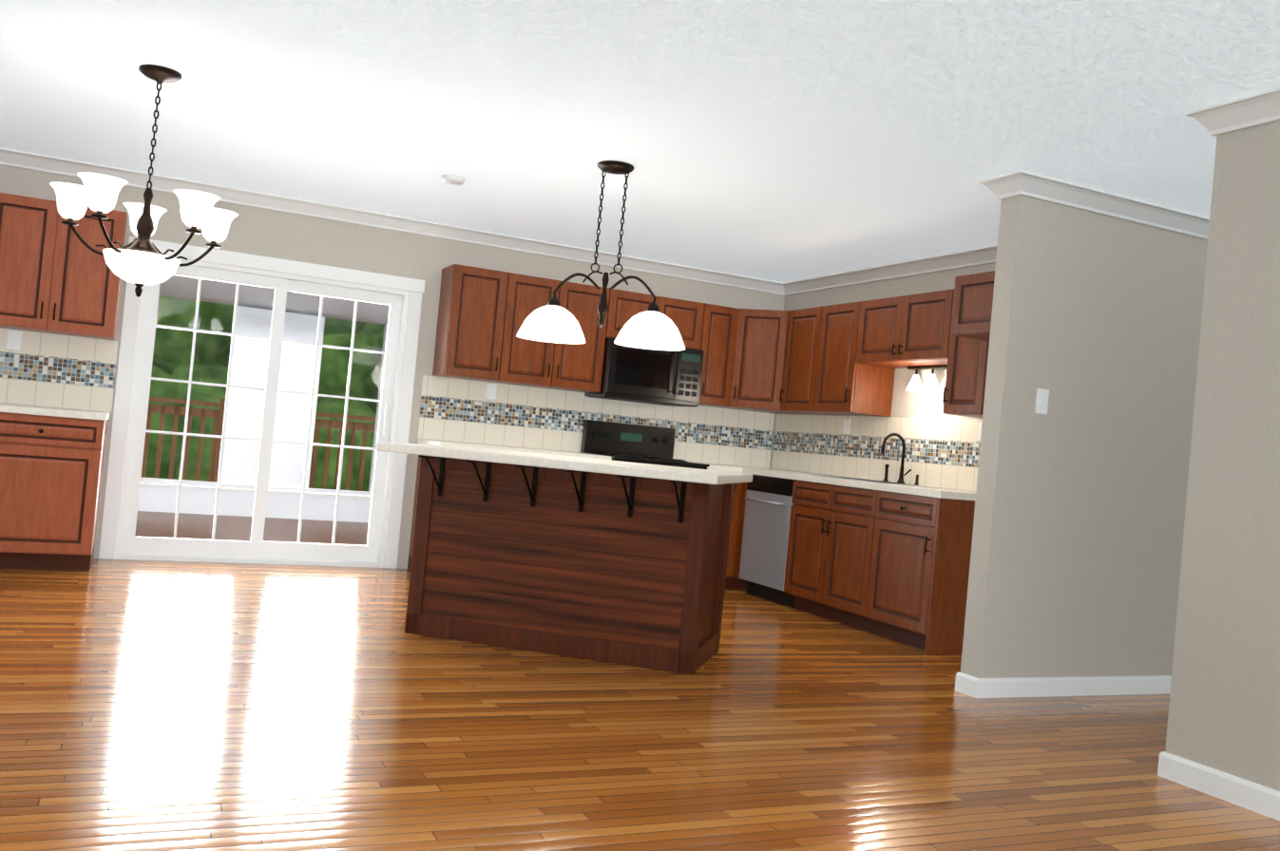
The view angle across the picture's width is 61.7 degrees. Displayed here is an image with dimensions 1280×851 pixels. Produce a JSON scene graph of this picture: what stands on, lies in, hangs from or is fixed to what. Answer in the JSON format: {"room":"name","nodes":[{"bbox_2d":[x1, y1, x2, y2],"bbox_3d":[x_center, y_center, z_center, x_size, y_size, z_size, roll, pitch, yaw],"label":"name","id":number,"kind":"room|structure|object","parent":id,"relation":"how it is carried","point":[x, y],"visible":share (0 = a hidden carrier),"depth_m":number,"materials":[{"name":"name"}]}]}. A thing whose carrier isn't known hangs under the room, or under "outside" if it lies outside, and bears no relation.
{"room":"kitchen","nodes":[
{"label":"kitchen","id":0,"kind":"room"},
{"bbox_2d":[134,511,368,545],"bbox_3d":[-3.244,0.932,8.729,5.200,0.100,3.190,6,-1,-25],"label":"floor","id":1,"kind":"structure","parent":0,"point":[157,521],"depth_m":9.15,"materials":[{"name":"brown wood"}]},
{"bbox_2d":[137,305,387,522],"bbox_3d":[-3.773,-0.359,10.126,5.440,2.420,0.150,6,-1,-25],"label":"wall","id":2,"kind":"structure","parent":0,"point":[296,410],"depth_m":10.18,"materials":[{"name":"white"}]},
{"bbox_2d":[159,275,389,324],"bbox_3d":[-3.035,-1.348,8.766,5.200,0.520,3.190,6,-1,-25],"label":"ceiling","id":3,"kind":"structure","parent":0,"point":[177,282],"depth_m":9.89,"materials":[{"name":"white"}]},
{"bbox_2d":[0,164,784,569],"bbox_3d":[-1.704,-0.221,7.574,6.130,2.440,0.150,6,-1,-25],"label":"wall","id":4,"kind":"structure","parent":0,"point":[300,238],"depth_m":7.44,"materials":[{"name":"beige paint"}]},
{"bbox_2d":[0,192,127,341],"bbox_3d":[-3.512,-0.943,6.435,0.710,0.760,0.340,6,-1,-25],"label":"upper cabinet","id":5,"kind":"object","parent":4,"relation":"attached to","point":[60,284],"depth_m":6.29,"materials":[{"name":"brown wood"}]},
{"bbox_2d":[98,236,425,569],"bbox_3d":[-2.489,-0.095,7.198,1.890,2.035,0.172,6,-1,-25],"label":"door","id":6,"kind":"structure","parent":4,"relation":"in","point":[401,296],"depth_m":7.16,"materials":[{"name":"white wood"}]},
{"bbox_2d":[0,147,783,295],"bbox_3d":[-1.508,-1.385,7.509,6.040,0.087,0.078,6,-1,-25],"label":"crown molding","id":7,"kind":"structure","parent":4,"relation":"attached to","point":[8,157],"depth_m":7.37,"materials":[{"name":"white wood"}]},
{"bbox_2d":[430,264,510,382],"bbox_3d":[-1.192,-0.712,7.526,0.386,0.760,0.340,6,-1,-25],"label":"upper cabinet","id":8,"kind":"object","parent":4,"relation":"attached to","point":[493,381],"depth_m":7.39,"materials":[{"name":"brown wood"}]},
{"bbox_2d":[487,272,612,393],"bbox_3d":[-0.670,-0.660,7.771,0.773,0.760,0.340,6,-1,-25],"label":"upper cabinet","id":9,"kind":"object","parent":4,"relation":"attached to","point":[527,364],"depth_m":7.63,"materials":[{"name":"brown wood"}]},
{"bbox_2d":[609,288,707,350],"bbox_3d":[0.050,-0.791,8.104,0.783,0.357,0.340,6,-1,-25],"label":"upper cabinet","id":10,"kind":"object","parent":4,"relation":"attached to","point":[688,316],"depth_m":8.00,"materials":[{"name":"brown wood"}]},
{"bbox_2d":[584,337,704,406],"bbox_3d":[0.043,-0.391,8.036,0.772,0.431,0.449,6,-1,-25],"label":"over-the-range microwave","id":11,"kind":"object","parent":10,"relation":"attached to","point":[671,378],"visible":0.88,"depth_m":7.87,"materials":[{"name":"black metal"}]},
{"bbox_2d":[692,304,738,408],"bbox_3d":[0.522,-0.542,8.332,0.305,0.760,0.340,6,-1,-25],"label":"upper cabinet","id":12,"kind":"object","parent":4,"relation":"attached to","point":[718,354],"depth_m":8.18,"materials":[{"name":"brown wood"}]},
{"bbox_2d":[726,408,808,416],"bbox_3d":[0.991,-0.498,8.403,0.609,0.760,0.610,6,-1,-25],"label":"upper cabinet","id":13,"kind":"object","parent":4,"relation":"attached to","point":[728,410],"depth_m":8.61,"materials":[{"name":"brown wood"}]},
{"bbox_2d":[0,558,1279,850],"bbox_3d":[1.352,1.259,2.814,8.170,0.100,11.130,6,-1,-25],"label":"floor","id":14,"kind":"structure","parent":0,"point":[156,705],"depth_m":3.68,"materials":[{"name":"brown wood"}]},
{"bbox_2d":[0,409,106,571],"bbox_3d":[-3.811,0.347,6.175,1.240,0.881,0.620,6,-1,-25],"label":"base cabinet","id":15,"kind":"object","parent":14,"relation":"on","point":[51,464],"depth_m":6.06,"materials":[{"name":"brown wood"}]},
{"bbox_2d":[0,401,110,420],"bbox_3d":[-3.762,-0.111,6.180,1.252,0.040,0.630,6,-1,-25],"label":"countertop","id":16,"kind":"structure","parent":15,"relation":"on","point":[3,405],"depth_m":6.10,"materials":[{"name":"white stone"}]},
{"bbox_2d":[407,455,420,571],"bbox_3d":[-1.259,0.600,7.375,0.460,0.881,0.620,6,-1,-25],"label":"base cabinet","id":17,"kind":"object","parent":14,"relation":"on","point":[419,458],"depth_m":7.51,"materials":[{"name":"brown wood"}]},
{"bbox_2d":[417,439,611,460],"bbox_3d":[-0.884,0.175,7.534,1.227,0.040,0.630,6,-1,-25],"label":"countertop","id":18,"kind":"structure","parent":17,"relation":"on","point":[533,449],"depth_m":7.36,"materials":[{"name":"white stone"}]},
{"bbox_2d":[512,450,605,459],"bbox_3d":[-0.714,0.655,7.632,0.751,0.881,0.620,6,-1,-25],"label":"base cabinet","id":19,"kind":"object","parent":14,"relation":"on","point":[512,450],"depth_m":7.45,"materials":[{"name":"brown wood"}]},
{"bbox_2d":[404,460,733,675],"bbox_3d":[-0.342,0.649,5.335,1.606,0.886,1.552,6,-1,-25],"label":"kitchen island","id":20,"kind":"object","parent":14,"relation":"on","point":[611,562],"depth_m":5.09,"materials":[{"name":"brown"}]},
{"bbox_2d":[375,441,752,487],"bbox_3d":[-0.326,0.184,5.279,1.880,0.042,1.802,6,-1,-25],"label":"island countertop","id":21,"kind":"structure","parent":20,"relation":"on","point":[470,457],"depth_m":4.92,"materials":[{"name":"white stone"}]},
{"bbox_2d":[580,420,709,469],"bbox_3d":[0.009,0.580,7.901,0.758,1.170,0.711,6,-1,-25],"label":"range","id":22,"kind":"object","parent":14,"relation":"on","point":[630,443],"visible":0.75,"depth_m":8.11,"materials":[{"name":"black metal"}]},
{"bbox_2d":[707,469,745,589],"bbox_3d":[0.452,0.770,8.180,0.303,0.881,0.620,6,-1,-25],"label":"base cabinet","id":23,"kind":"object","parent":14,"relation":"on","point":[736,506],"depth_m":7.96,"materials":[{"name":"brown wood"}]},
{"bbox_2d":[690,461,811,474],"bbox_3d":[0.775,0.340,8.314,0.923,0.040,0.630,6,-1,-25],"label":"countertop","id":24,"kind":"structure","parent":23,"relation":"on","point":[713,466],"depth_m":8.13,"materials":[{"name":"white stone"}]},
{"bbox_2d":[734,484,747,589],"bbox_3d":[0.859,0.811,8.393,0.620,0.881,0.580,6,-1,-25],"label":"base cabinet","id":25,"kind":"object","parent":14,"relation":"on","point":[738,583],"depth_m":8.10,"materials":[{"name":"brown wood"}]},
{"bbox_2d":[739,475,795,608],"bbox_3d":[1.137,0.829,7.738,0.654,0.875,0.602,6,-1,-25],"label":"dishwasher","id":26,"kind":"object","parent":14,"relation":"on","point":[765,537],"visible":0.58,"depth_m":7.60,"materials":[{"name":"silver"}]},
{"bbox_2d":[783,476,873,630],"bbox_3d":[1.485,0.847,7.057,0.620,0.881,0.920,6,-1,-25],"label":"base cabinet","id":27,"kind":"object","parent":14,"relation":"on","point":[829,540],"depth_m":6.91,"materials":[{"name":"brown wood"}]},
{"bbox_2d":[861,487,974,655],"bbox_3d":[1.800,0.865,6.383,0.620,0.881,0.568,6,-1,-25],"label":"base cabinet","id":28,"kind":"object","parent":14,"relation":"on","point":[880,545],"depth_m":6.12,"materials":[{"name":"brown wood"}]},
{"bbox_2d":[744,468,975,502],"bbox_3d":[1.505,0.387,7.101,0.630,0.040,2.166,6,-1,-25],"label":"countertop","id":29,"kind":"structure","parent":28,"relation":"on","point":[969,497],"depth_m":6.65,"materials":[{"name":"white stone"}]},
{"bbox_2d":[808,472,930,487],"bbox_3d":[1.536,0.469,7.070,0.475,0.209,0.760,6,-1,-25],"label":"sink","id":30,"kind":"object","parent":29,"relation":"in","point":[841,477],"depth_m":7.28,"materials":[{"name":"white stone"}]},
{"bbox_2d":[880,468,892,479],"bbox_3d":[1.682,0.324,7.311,0.038,0.125,0.040,6,-1,-25],"label":"soap dispenser","id":31,"kind":"object","parent":29,"relation":"on","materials":[{"name":"black metal"}]},
{"bbox_2d":[877,430,922,483],"bbox_3d":[1.722,0.218,7.069,0.208,0.335,0.204,6,-1,-25],"label":"faucet","id":32,"kind":"object","parent":29,"relation":"on","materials":[{"name":"black metal"}]},
{"bbox_2d":[0,0,1279,282],"bbox_3d":[1.552,-1.272,2.923,8.170,0.100,11.280,6,-1,-25],"label":"ceiling","id":33,"kind":"structure","parent":0,"point":[781,141],"depth_m":4.54,"materials":[{"name":"white paint"}]},
{"bbox_2d":[49,64,238,297],"bbox_3d":[-2.123,-1.039,4.629,0.754,0.979,0.732,6,-1,-25],"label":"dining chandelier","id":34,"kind":"object","parent":33,"relation":"hanging from","point":[141,261],"visible":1,"depth_m":4.52,"materials":[{"name":"white glass"}]},
{"bbox_2d":[440,174,465,185],"bbox_3d":[-1.063,-1.393,6.092,0.136,0.034,0.136,6,-1,-25],"label":"smoke detector","id":35,"kind":"object","parent":33,"relation":"attached to","point":[451,180],"visible":1,"depth_m":6.05,"materials":[{"name":"white plastic"}]},
{"bbox_2d":[515,160,685,350],"bbox_3d":[-0.165,-0.878,5.488,0.890,0.914,0.360,5,-1,15],"label":"pendant light","id":36,"kind":"object","parent":33,"relation":"hanging from","point":[652,327],"visible":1,"depth_m":5.44,"materials":[{"name":"white glass"}]},
{"bbox_2d":[730,308,788,412],"bbox_3d":[0.911,-0.508,8.181,0.287,0.755,0.287,6,-1,-25],"label":"upper cabinet","id":37,"kind":"object","parent":0,"relation":"attached to","point":[760,335],"depth_m":8.17,"materials":[{"name":"brown wood"}]},
{"bbox_2d":[769,262,995,492],"bbox_3d":[1.884,0.104,7.284,0.150,2.440,3.730,6,-1,-25],"label":"wall","id":38,"kind":"structure","parent":0,"point":[924,404],"depth_m":7.36,"materials":[{"name":"beige paint"}]},
{"bbox_2d":[779,306,846,419],"bbox_3d":[1.338,-0.473,7.980,0.340,0.760,0.442,6,-1,-25],"label":"upper cabinet","id":39,"kind":"object","parent":38,"relation":"attached to","point":[795,395],"depth_m":7.93,"materials":[{"name":"brown wood"}]},
{"bbox_2d":[808,302,895,419],"bbox_3d":[1.526,-0.462,7.576,0.340,0.760,0.450,6,-1,-25],"label":"upper cabinet","id":40,"kind":"object","parent":38,"relation":"attached to","point":[840,387],"depth_m":7.44,"materials":[{"name":"brown wood"}]},
{"bbox_2d":[783,244,997,295],"bbox_3d":[1.939,-1.074,7.145,0.078,0.087,3.490,6,-1,-25],"label":"crown molding","id":41,"kind":"structure","parent":38,"relation":"attached to","point":[986,255],"depth_m":7.46,"materials":[{"name":"white wood"}]},
{"bbox_2d":[854,289,949,369],"bbox_3d":[1.832,-0.612,6.959,0.340,0.425,0.920,6,-1,-25],"label":"upper cabinet","id":42,"kind":"object","parent":38,"relation":"attached to","point":[903,332],"depth_m":6.88,"materials":[{"name":"brown wood"}]},
{"bbox_2d":[906,364,947,391],"bbox_3d":[1.908,-0.309,7.002,0.113,0.158,0.440,6,-1,-25],"label":"light","id":43,"kind":"object","parent":38,"relation":"attached to","point":[930,384],"visible":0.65,"depth_m":7.00,"materials":[{"name":"white glass"}]},
{"bbox_2d":[941,339,989,422],"bbox_3d":[2.081,-0.430,6.390,0.340,0.760,0.330,6,-1,-25],"label":"upper cabinet","id":44,"kind":"object","parent":38,"relation":"attached to","point":[964,391],"depth_m":6.32,"materials":[{"name":"brown wood"}]},
{"bbox_2d":[945,270,994,343],"bbox_3d":[2.211,-0.641,5.827,0.620,0.335,0.790,6,-1,-25],"label":"upper cabinet","id":45,"kind":"object","parent":38,"relation":"attached to","point":[971,298],"depth_m":5.93,"materials":[{"name":"brown wood"}]},
{"bbox_2d":[960,194,1207,678],"bbox_3d":[2.992,0.180,5.678,2.980,2.440,0.120,6,-1,-25],"label":"wall","id":46,"kind":"structure","parent":0,"point":[1077,544],"depth_m":5.22,"materials":[{"name":"beige paint"}]},
{"bbox_2d":[955,672,970,695],"bbox_3d":[2.002,1.263,5.307,1.104,0.090,0.034,6,-1,-25],"label":"baseboard","id":47,"kind":"structure","parent":46,"relation":"attached to","point":[963,680],"depth_m":5.04,"materials":[{"name":"white"}]},
{"bbox_2d":[978,175,1007,199],"bbox_3d":[2.129,-1.086,5.339,1.068,0.087,0.098,6,-1,-25],"label":"crown molding","id":48,"kind":"structure","parent":46,"relation":"attached to","point":[992,183],"depth_m":5.11,"materials":[{"name":"white wood"}]},
{"bbox_2d":[1034,388,1049,415],"bbox_3d":[1.912,-0.115,5.092,0.075,0.120,0.012,6,-1,-25],"label":"switch plate","id":49,"kind":"object","parent":46,"relation":"attached to","point":[1041,401],"visible":1,"depth_m":5.09,"materials":[{"name":"white plastic"}]},
{"bbox_2d":[969,675,1171,698],"bbox_3d":[2.839,1.344,5.564,2.844,0.090,0.014,6,-1,-25],"label":"baseboard","id":50,"kind":"structure","parent":46,"relation":"attached to","point":[1014,687],"depth_m":5.20,"materials":[{"name":"white"}]},
{"bbox_2d":[999,170,1209,239],"bbox_3d":[3.036,-0.999,5.563,2.908,0.087,0.088,6,-1,-25],"label":"crown molding","id":51,"kind":"structure","parent":46,"relation":"attached to","point":[1022,182],"depth_m":5.18,"materials":[{"name":"white wood"}]},
{"bbox_2d":[1165,119,1279,791],"bbox_3d":[4.728,0.277,1.788,3.130,2.440,6.160,6,-1,-25],"label":"wall","id":52,"kind":"structure","parent":0,"point":[1224,711],"depth_m":3.75,"materials":[{"name":"beige paint"}]},
{"bbox_2d":[1157,751,1279,821],"bbox_3d":[3.201,1.306,1.110,0.014,0.090,6.174,6,-1,-25],"label":"baseboard","id":53,"kind":"structure","parent":52,"relation":"attached to","point":[1254,797],"depth_m":3.68,"materials":[{"name":"white"}]},
{"bbox_2d":[1184,86,1279,136],"bbox_3d":[3.373,-1.039,1.163,0.078,0.087,6.238,6,-1,-25],"label":"crown molding","id":54,"kind":"structure","parent":52,"relation":"attached to","point":[1243,113],"depth_m":3.81,"materials":[{"name":"white wood"}]},
{"label":"outside","id":55,"kind":"structure","parent":0,"visible":0},
{"bbox_3d":[-15.831,0.490,36.770,85.000,0.580,58.280,6,-1,-25],"label":"ground","id":56,"kind":"structure","parent":55,"visible":0},
{"bbox_2d":[152,295,234,368],"bbox_3d":[-11.405,-3.203,24.024,5.486,8.134,6.153,6,-1,-25],"label":"tree","id":57,"kind":"object","parent":56,"relation":"on","point":[176,307],"depth_m":22.25,"materials":[{"name":"green plant"}]},
{"bbox_2d":[141,396,375,491],"bbox_3d":[-3.736,0.351,12.232,9.270,1.120,0.100,6,-1,-25],"label":"deck railing","id":58,"kind":"object","parent":56,"relation":"on","point":[216,454],"depth_m":11.76,"materials":[{"name":"brown wood"}]},
{"bbox_2d":[145,355,376,491],"bbox_3d":[-3.602,0.737,20.665,28.234,3.419,3.672,6,-1,-25],"label":"bushes","id":59,"kind":"object","parent":56,"relation":"on","point":[176,391],"depth_m":17.83,"materials":[{"name":"green plant"}]},
{"bbox_2d":[323,317,366,336],"bbox_3d":[-8.674,-2.744,26.011,6.550,7.782,6.026,6,-1,-25],"label":"tree","id":60,"kind":"object","parent":56,"relation":"on","point":[347,327],"depth_m":24.50,"materials":[{"name":"green plant"}]},
{"bbox_2d":[317,323,385,407],"bbox_3d":[-6.070,-3.095,27.028,7.242,8.989,7.343,6,-1,-25],"label":"tree","id":61,"kind":"object","parent":56,"relation":"on","point":[364,336],"depth_m":24.86,"materials":[{"name":"green plant"}]},
{"bbox_2d":[370,403,376,413],"bbox_3d":[-10.881,-2.499,31.323,7.098,7.305,7.519,6,-1,-25],"label":"tree","id":62,"kind":"object","parent":56,"relation":"on","point":[372,408],"depth_m":31.61,"materials":[{"name":"green plant"}]}
]}

